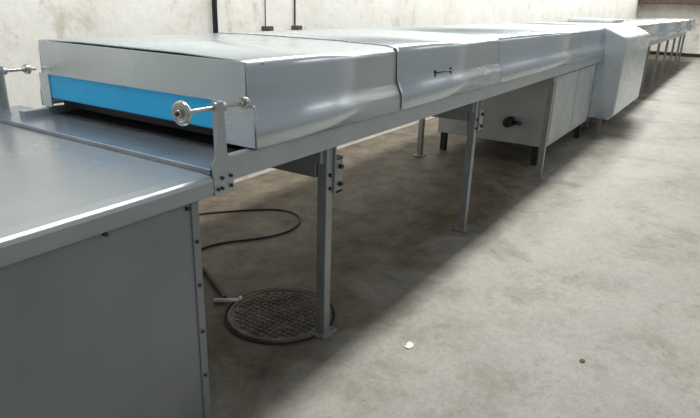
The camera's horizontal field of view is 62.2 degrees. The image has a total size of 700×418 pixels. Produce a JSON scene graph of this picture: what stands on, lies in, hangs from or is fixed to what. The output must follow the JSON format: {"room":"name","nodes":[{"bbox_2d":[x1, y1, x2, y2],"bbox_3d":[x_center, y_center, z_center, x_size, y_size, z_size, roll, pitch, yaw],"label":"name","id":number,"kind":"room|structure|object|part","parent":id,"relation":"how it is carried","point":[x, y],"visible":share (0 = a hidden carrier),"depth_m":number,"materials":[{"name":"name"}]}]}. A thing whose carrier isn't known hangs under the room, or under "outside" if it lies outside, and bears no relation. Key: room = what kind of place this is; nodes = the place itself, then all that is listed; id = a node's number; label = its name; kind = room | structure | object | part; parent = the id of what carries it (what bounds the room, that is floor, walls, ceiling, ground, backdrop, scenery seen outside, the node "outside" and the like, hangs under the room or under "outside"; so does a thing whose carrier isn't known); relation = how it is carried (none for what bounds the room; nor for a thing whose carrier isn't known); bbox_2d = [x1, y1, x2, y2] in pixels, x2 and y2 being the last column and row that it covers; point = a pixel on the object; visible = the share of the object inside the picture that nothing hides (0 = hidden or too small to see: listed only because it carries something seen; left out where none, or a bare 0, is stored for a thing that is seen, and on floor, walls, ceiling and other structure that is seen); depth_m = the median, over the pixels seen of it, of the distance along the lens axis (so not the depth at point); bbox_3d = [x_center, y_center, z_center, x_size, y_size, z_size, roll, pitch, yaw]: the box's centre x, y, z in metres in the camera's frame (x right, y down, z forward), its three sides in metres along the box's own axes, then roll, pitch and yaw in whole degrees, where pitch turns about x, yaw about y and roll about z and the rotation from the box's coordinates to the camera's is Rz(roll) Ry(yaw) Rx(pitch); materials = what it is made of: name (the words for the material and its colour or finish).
{"room":"processing plant","nodes":[
{"label":"processing plant","id":0,"kind":"room"},
{"bbox_2d":[0,0,639,182],"bbox_3d":[2.318,-4.035,9.132,0.200,4.600,31.200,14,23,30],"label":"wall","id":1,"kind":"structure","parent":0,"point":[23,23],"depth_m":4.57,"materials":[{"name":"white paint"}]},
{"bbox_2d":[211,0,217,32],"bbox_3d":[-1.016,-1.722,4.280,0.065,3.100,0.080,14,23,30],"label":"pipe","id":2,"kind":"object","parent":1,"relation":"attached to","point":[214,2],"visible":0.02,"depth_m":4.36,"materials":[{"name":"black metal"}]},
{"bbox_2d":[262,0,273,30],"bbox_3d":[-0.652,-2.473,4.560,0.080,2.250,0.100,14,23,30],"label":"conduit","id":3,"kind":"object","parent":1,"relation":"attached to","point":[264,28],"visible":0.25,"depth_m":4.87,"materials":[{"name":"metal"}]},
{"bbox_2d":[291,0,301,29],"bbox_3d":[-0.435,-2.580,4.878,0.080,2.250,0.100,14,23,30],"label":"conduit","id":4,"kind":"object","parent":1,"relation":"attached to","point":[293,27],"visible":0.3,"depth_m":5.19,"materials":[{"name":"metal"}]},
{"bbox_2d":[198,54,699,417],"bbox_3d":[6.604,-0.742,7.300,10.600,0.100,31.200,14,23,30],"label":"floor","id":5,"kind":"structure","parent":0,"point":[595,260],"depth_m":3.43,"materials":[{"name":"concrete"}]},
{"bbox_2d":[0,123,213,417],"bbox_3d":[-1.726,0.466,1.579,1.608,0.955,2.184,14,23,30],"label":"table","id":6,"kind":"object","parent":5,"relation":"on","point":[102,307],"visible":1,"depth_m":1.71,"materials":[{"name":"grey paint"}]},
{"bbox_2d":[0,105,232,177],"bbox_3d":[-1.038,-0.301,2.374,1.540,0.037,0.234,14,23,30],"label":"plate","id":7,"kind":"object","parent":6,"relation":"attached to","point":[195,157],"visible":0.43,"depth_m":2.24,"materials":[{"name":"metal"}]},
{"bbox_2d":[0,64,35,115],"bbox_3d":[-1.534,-0.484,2.565,0.078,0.322,0.332,14,23,30],"label":"screw adjuster","id":8,"kind":"object","parent":7,"relation":"attached to","point":[4,103],"visible":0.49,"depth_m":2.57,"materials":[{"name":"silver metal"}]},
{"bbox_2d":[202,265,242,302],"bbox_3d":[-0.806,0.396,3.223,0.143,0.033,0.620,-14,25,-38],"label":"hose","id":9,"kind":"object","parent":5,"relation":"on","point":[205,271],"visible":0.8,"depth_m":3.08,"materials":[{"name":"black rubber"},{"name":"metal"}]},
{"bbox_2d":[199,209,300,249],"bbox_3d":[-0.984,0.146,3.938,1.384,0.013,0.682,-13,25,-36],"label":"cable","id":10,"kind":"object","parent":5,"relation":"on","point":[298,223],"visible":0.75,"depth_m":4.02,"materials":[{"name":"rubber"}]},
{"bbox_2d":[224,288,334,344],"bbox_3d":[-0.353,0.527,2.932,0.556,0.014,0.556,14,23,30],"label":"manhole cover","id":11,"kind":"object","parent":5,"relation":"on","point":[272,316],"visible":0.92,"depth_m":2.89,"materials":[{"name":"metal"}]},
{"bbox_2d":[308,148,336,339],"bbox_3d":[-0.118,0.160,2.636,0.100,0.920,0.110,14,23,30],"label":"leg","id":12,"kind":"object","parent":5,"relation":"on","point":[324,195],"visible":0.94,"depth_m":2.62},
{"bbox_2d":[329,147,343,193],"bbox_3d":[-0.074,-0.190,2.549,0.088,0.240,0.094,-11,23,-32],"label":"clamp","id":13,"kind":"object","parent":12,"relation":"attached to","point":[338,166],"visible":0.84,"depth_m":2.54,"materials":[{"name":"grey metal"}]},
{"bbox_2d":[405,341,413,348],"bbox_3d":[0.274,0.634,2.700,0.056,0.005,0.040,-15,26,-40],"label":"paper scrap","id":14,"kind":"object","parent":5,"relation":"on","point":[409,345],"visible":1,"depth_m":2.70,"materials":[{"name":"white paper"}]},
{"bbox_2d":[413,118,425,156],"bbox_3d":[0.745,-0.994,5.946,0.100,0.920,0.110,14,23,30],"label":"leg","id":15,"kind":"object","parent":5,"relation":"on","point":[421,128],"visible":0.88,"depth_m":6.02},
{"bbox_2d":[452,101,479,232],"bbox_3d":[0.810,-0.288,3.975,0.100,0.920,0.110,14,23,30],"label":"leg","id":16,"kind":"object","parent":5,"relation":"on","point":[462,226],"visible":0.88,"depth_m":3.97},
{"bbox_2d":[432,102,474,120],"bbox_3d":[0.334,-0.773,4.139,1.185,0.143,0.100,14,23,30],"label":"cross beam","id":17,"kind":"structure","parent":16,"relation":"attached to","point":[460,113],"depth_m":3.87,"materials":[{"name":"grey metal"}]},
{"bbox_2d":[466,100,484,131],"bbox_3d":[0.854,-0.638,3.888,0.088,0.240,0.094,-11,23,-32],"label":"clamp","id":18,"kind":"object","parent":16,"relation":"attached to","point":[481,114],"visible":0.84,"depth_m":3.88,"materials":[{"name":"grey metal"}]},
{"bbox_2d":[439,124,581,165],"bbox_3d":[1.923,-0.870,6.765,1.100,0.210,1.740,14,23,30],"label":"service feet","id":19,"kind":"object","parent":5,"relation":"on","point":[444,136],"visible":0.52,"depth_m":6.33,"materials":[{"name":"black metal"}]},
{"bbox_2d":[438,64,595,146],"bbox_3d":[1.954,-1.306,6.636,1.160,0.718,1.860,14,23,30],"label":"base cabinet","id":20,"kind":"object","parent":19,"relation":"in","point":[526,104],"visible":0.37,"depth_m":5.81,"materials":[{"name":"grey metal"}]},
{"bbox_2d":[502,116,521,127],"bbox_3d":[1.616,-0.861,5.773,0.170,0.100,0.119,14,23,30],"label":"valve","id":21,"kind":"object","parent":20,"relation":"attached to","point":[509,121],"visible":1,"depth_m":5.76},
{"bbox_2d":[547,64,594,142],"bbox_3d":[2.443,-1.190,6.340,0.009,0.650,1.740,14,23,30],"label":"doors","id":22,"kind":"structure","parent":20,"relation":"attached to","point":[572,93],"depth_m":6.20,"materials":[{"name":"grey metal"}]},
{"bbox_2d":[532,80,555,178],"bbox_3d":[1.793,-0.725,5.319,0.100,0.900,0.110,14,23,30],"label":"leg","id":23,"kind":"object","parent":5,"relation":"on","point":[551,88],"visible":1,"depth_m":5.30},
{"bbox_2d":[592,119,601,134],"bbox_3d":[3.179,-1.393,7.289,0.100,0.920,0.110,14,23,30],"label":"leg","id":24,"kind":"object","parent":5,"relation":"on","point":[598,123],"visible":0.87,"depth_m":7.39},
{"bbox_2d":[639,46,650,96],"bbox_3d":[5.454,-2.554,10.750,0.100,0.920,0.110,14,23,30],"label":"leg","id":25,"kind":"object","parent":5,"relation":"on","point":[649,47],"visible":0.78,"depth_m":10.73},
{"bbox_2d":[648,43,660,87],"bbox_3d":[6.325,-2.980,12.023,0.100,0.920,0.110,14,23,30],"label":"leg","id":26,"kind":"object","parent":5,"relation":"on","point":[659,44],"visible":0.92,"depth_m":12.01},
{"bbox_2d":[657,40,668,80],"bbox_3d":[7.196,-3.405,13.296,0.100,0.920,0.110,14,23,30],"label":"leg","id":27,"kind":"object","parent":5,"relation":"on","point":[667,42],"visible":0.94,"depth_m":13.28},
{"bbox_2d":[665,38,675,74],"bbox_3d":[8.067,-3.831,14.568,0.100,0.920,0.110,14,23,30],"label":"leg","id":28,"kind":"object","parent":5,"relation":"on","point":[674,40],"visible":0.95,"depth_m":14.55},
{"bbox_2d":[673,36,681,70],"bbox_3d":[8.938,-4.257,15.841,0.100,0.920,0.110,14,23,30],"label":"leg","id":29,"kind":"object","parent":5,"relation":"on","point":[679,42],"visible":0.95,"depth_m":15.83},
{"bbox_2d":[676,35,684,67],"bbox_3d":[9.537,-4.550,16.716,0.100,0.920,0.110,14,23,30],"label":"leg","id":30,"kind":"object","parent":5,"relation":"on","point":[681,48],"visible":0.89,"depth_m":16.70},
{"bbox_2d":[582,118,588,127],"bbox_3d":[3.122,-1.490,8.553,1.010,0.250,1.260,14,23,30],"label":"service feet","id":31,"kind":"object","parent":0,"point":[585,124],"depth_m":7.84,"materials":[{"name":"grey metal"}]},
{"bbox_2d":[638,3,699,53],"bbox_3d":[15.200,-7.058,18.789,10.400,4.600,0.200,14,23,30],"label":"wall","id":32,"kind":"structure","parent":0,"point":[691,44],"depth_m":21.05,"materials":[{"name":"white paint"}]},
{"bbox_2d":[639,0,699,4],"bbox_3d":[13.266,-7.137,19.458,6.350,0.620,0.800,14,23,30],"label":"ventilation duct","id":33,"kind":"object","parent":32,"relation":"attached to","point":[682,2],"visible":1,"depth_m":20.31,"materials":[{"name":"metal"}]},
{"bbox_2d":[649,51,699,57],"bbox_3d":[15.068,-4.919,19.451,10.400,0.120,0.030,14,23,30],"label":"baseboard","id":34,"kind":"structure","parent":32,"relation":"attached to","point":[651,52],"depth_m":21.21,"materials":[{"name":"metal"}]},
{"bbox_3d":[4.110,-2.706,9.645,1.180,0.065,18.540,14,23,30],"label":"bed underside","id":35,"kind":"object","parent":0,"visible":0},
{"bbox_2d":[61,110,247,151],"bbox_3d":[4.152,-2.764,9.691,1.120,0.013,18.390,14,23,30],"label":"belt","id":36,"kind":"object","parent":35,"relation":"on","point":[179,134],"visible":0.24,"depth_m":2.41,"materials":[{"name":"rubber"}]},
{"bbox_2d":[19,32,686,178],"bbox_3d":[4.111,-2.732,9.635,1.270,0.085,18.540,14,23,30],"label":"rails","id":37,"kind":"object","parent":35,"relation":"on","point":[247,161],"visible":0.37,"depth_m":2.65,"materials":[{"name":"grey metal"}]},
{"bbox_2d":[172,96,252,195],"bbox_3d":[-0.432,-0.211,1.902,0.078,0.322,0.332,14,23,30],"label":"screw adjuster","id":38,"kind":"object","parent":37,"relation":"attached to","point":[222,167],"visible":1,"depth_m":1.88,"materials":[{"name":"silver metal"}]},
{"bbox_2d":[39,33,400,149],"bbox_3d":[-0.579,-0.621,2.709,1.310,0.312,1.050,14,23,30],"label":"hood","id":39,"kind":"object","parent":37,"relation":"on","point":[302,87],"depth_m":2.35,"materials":[{"name":"metal"}]},
{"bbox_2d":[38,40,255,148],"bbox_3d":[-0.862,-0.480,2.293,1.287,0.292,0.008,14,23,30],"label":"plate","id":40,"kind":"object","parent":39,"relation":"attached to","point":[191,76],"visible":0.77,"depth_m":2.18,"materials":[{"name":"metal"}]},
{"bbox_2d":[49,75,212,128],"bbox_3d":[-0.895,-0.443,2.345,1.050,0.115,0.024,14,23,30],"label":"curtain","id":41,"kind":"object","parent":40,"relation":"hanging from","point":[149,103],"visible":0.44,"depth_m":2.33,"materials":[{"name":"plastic"}]},
{"bbox_3d":[-0.819,-0.494,2.363,1.220,0.290,0.010,14,23,30],"label":"hood interior baffle","id":42,"kind":"part","parent":39,"relation":"part of","materials":[{"name":"blue metal"}]},
{"bbox_2d":[226,28,500,109],"bbox_3d":[0.101,-0.958,3.700,1.310,0.307,1.434,14,23,30],"label":"hood","id":43,"kind":"object","parent":37,"relation":"on","point":[474,61],"depth_m":3.32,"materials":[{"name":"metal"}]},
{"bbox_2d":[237,33,500,106],"bbox_3d":[4.341,-3.032,9.894,1.313,0.304,17.038,14,23,30],"label":"seam gaskets","id":44,"kind":"object","parent":43,"relation":"attached to","point":[237,33],"visible":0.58,"depth_m":2.82,"materials":[{"name":"rubber"}]},
{"bbox_3d":[0.523,-0.748,3.235,0.028,0.065,0.225,14,23,30],"label":"hood handle","id":45,"kind":"part","parent":43,"relation":"part of","materials":[{"name":"metal"}]},
{"bbox_2d":[365,23,604,82],"bbox_3d":[1.486,-1.634,5.723,1.310,0.304,3.647,14,23,30],"label":"hood","id":46,"kind":"object","parent":37,"relation":"on","point":[524,49],"visible":0.69,"depth_m":4.94,"materials":[{"name":"metal"}]},
{"bbox_2d":[520,22,617,27],"bbox_3d":[3.031,-2.389,7.981,1.310,0.304,2.030,14,23,30],"label":"hood","id":47,"kind":"object","parent":37,"relation":"on","point":[599,25],"visible":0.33,"depth_m":7.78,"materials":[{"name":"metal"}]},
{"bbox_2d":[559,21,658,41],"bbox_3d":[4.482,-3.098,10.101,1.310,0.304,3.300,14,23,30],"label":"hood","id":48,"kind":"object","parent":37,"relation":"on","point":[651,28],"visible":0.3,"depth_m":10.13,"materials":[{"name":"metal"}]},
{"bbox_2d":[227,18,687,109],"bbox_3d":[4.348,-3.035,9.905,1.314,0.304,17.052,14,23,30],"label":"straps","id":49,"kind":"object","parent":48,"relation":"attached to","point":[398,80],"visible":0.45,"depth_m":2.85,"materials":[{"name":"metal"}]},
{"bbox_2d":[568,18,623,22],"bbox_3d":[4.021,-3.083,9.479,0.700,0.060,0.900,14,23,30],"label":"panel","id":50,"kind":"object","parent":48,"relation":"on","point":[592,20],"visible":0.99,"depth_m":9.15,"materials":[{"name":"grey metal"}]},
{"bbox_2d":[587,24,650,119],"bbox_3d":[3.623,-1.883,7.746,0.320,1.082,2.030,14,23,30],"label":"machine housing","id":51,"kind":"object","parent":37,"relation":"attached to","point":[617,79],"depth_m":7.04,"materials":[{"name":"grey metal"}]},
{"bbox_2d":[623,19,675,38],"bbox_3d":[6.282,-3.978,12.731,1.310,0.304,3.300,14,23,30],"label":"hood","id":52,"kind":"object","parent":37,"relation":"on","point":[666,28],"visible":0.47,"depth_m":12.36,"materials":[{"name":"metal"}]},
{"bbox_2d":[639,19,686,33],"bbox_3d":[8.082,-4.857,15.361,1.310,0.304,3.300,14,23,30],"label":"hood","id":53,"kind":"object","parent":37,"relation":"on","point":[681,25],"visible":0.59,"depth_m":14.98,"materials":[{"name":"metal"}]},
{"bbox_2d":[645,18,695,30],"bbox_3d":[9.882,-5.737,17.991,1.310,0.304,3.300,14,23,30],"label":"hood","id":54,"kind":"object","parent":37,"relation":"on","point":[691,23],"visible":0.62,"depth_m":17.69,"materials":[{"name":"metal"}]},
{"bbox_3d":[-1.111,-0.087,3.233,0.100,0.920,0.110,14,23,30],"label":"leg","id":55,"kind":"object","parent":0,"visible":0},
{"bbox_2d":[271,151,323,177],"bbox_3d":[-0.590,-0.324,2.797,1.175,0.143,0.100,14,23,30],"label":"cross beam","id":56,"kind":"structure","parent":55,"relation":"attached to","point":[308,165],"depth_m":2.53,"materials":[{"name":"grey metal"}]}
]}

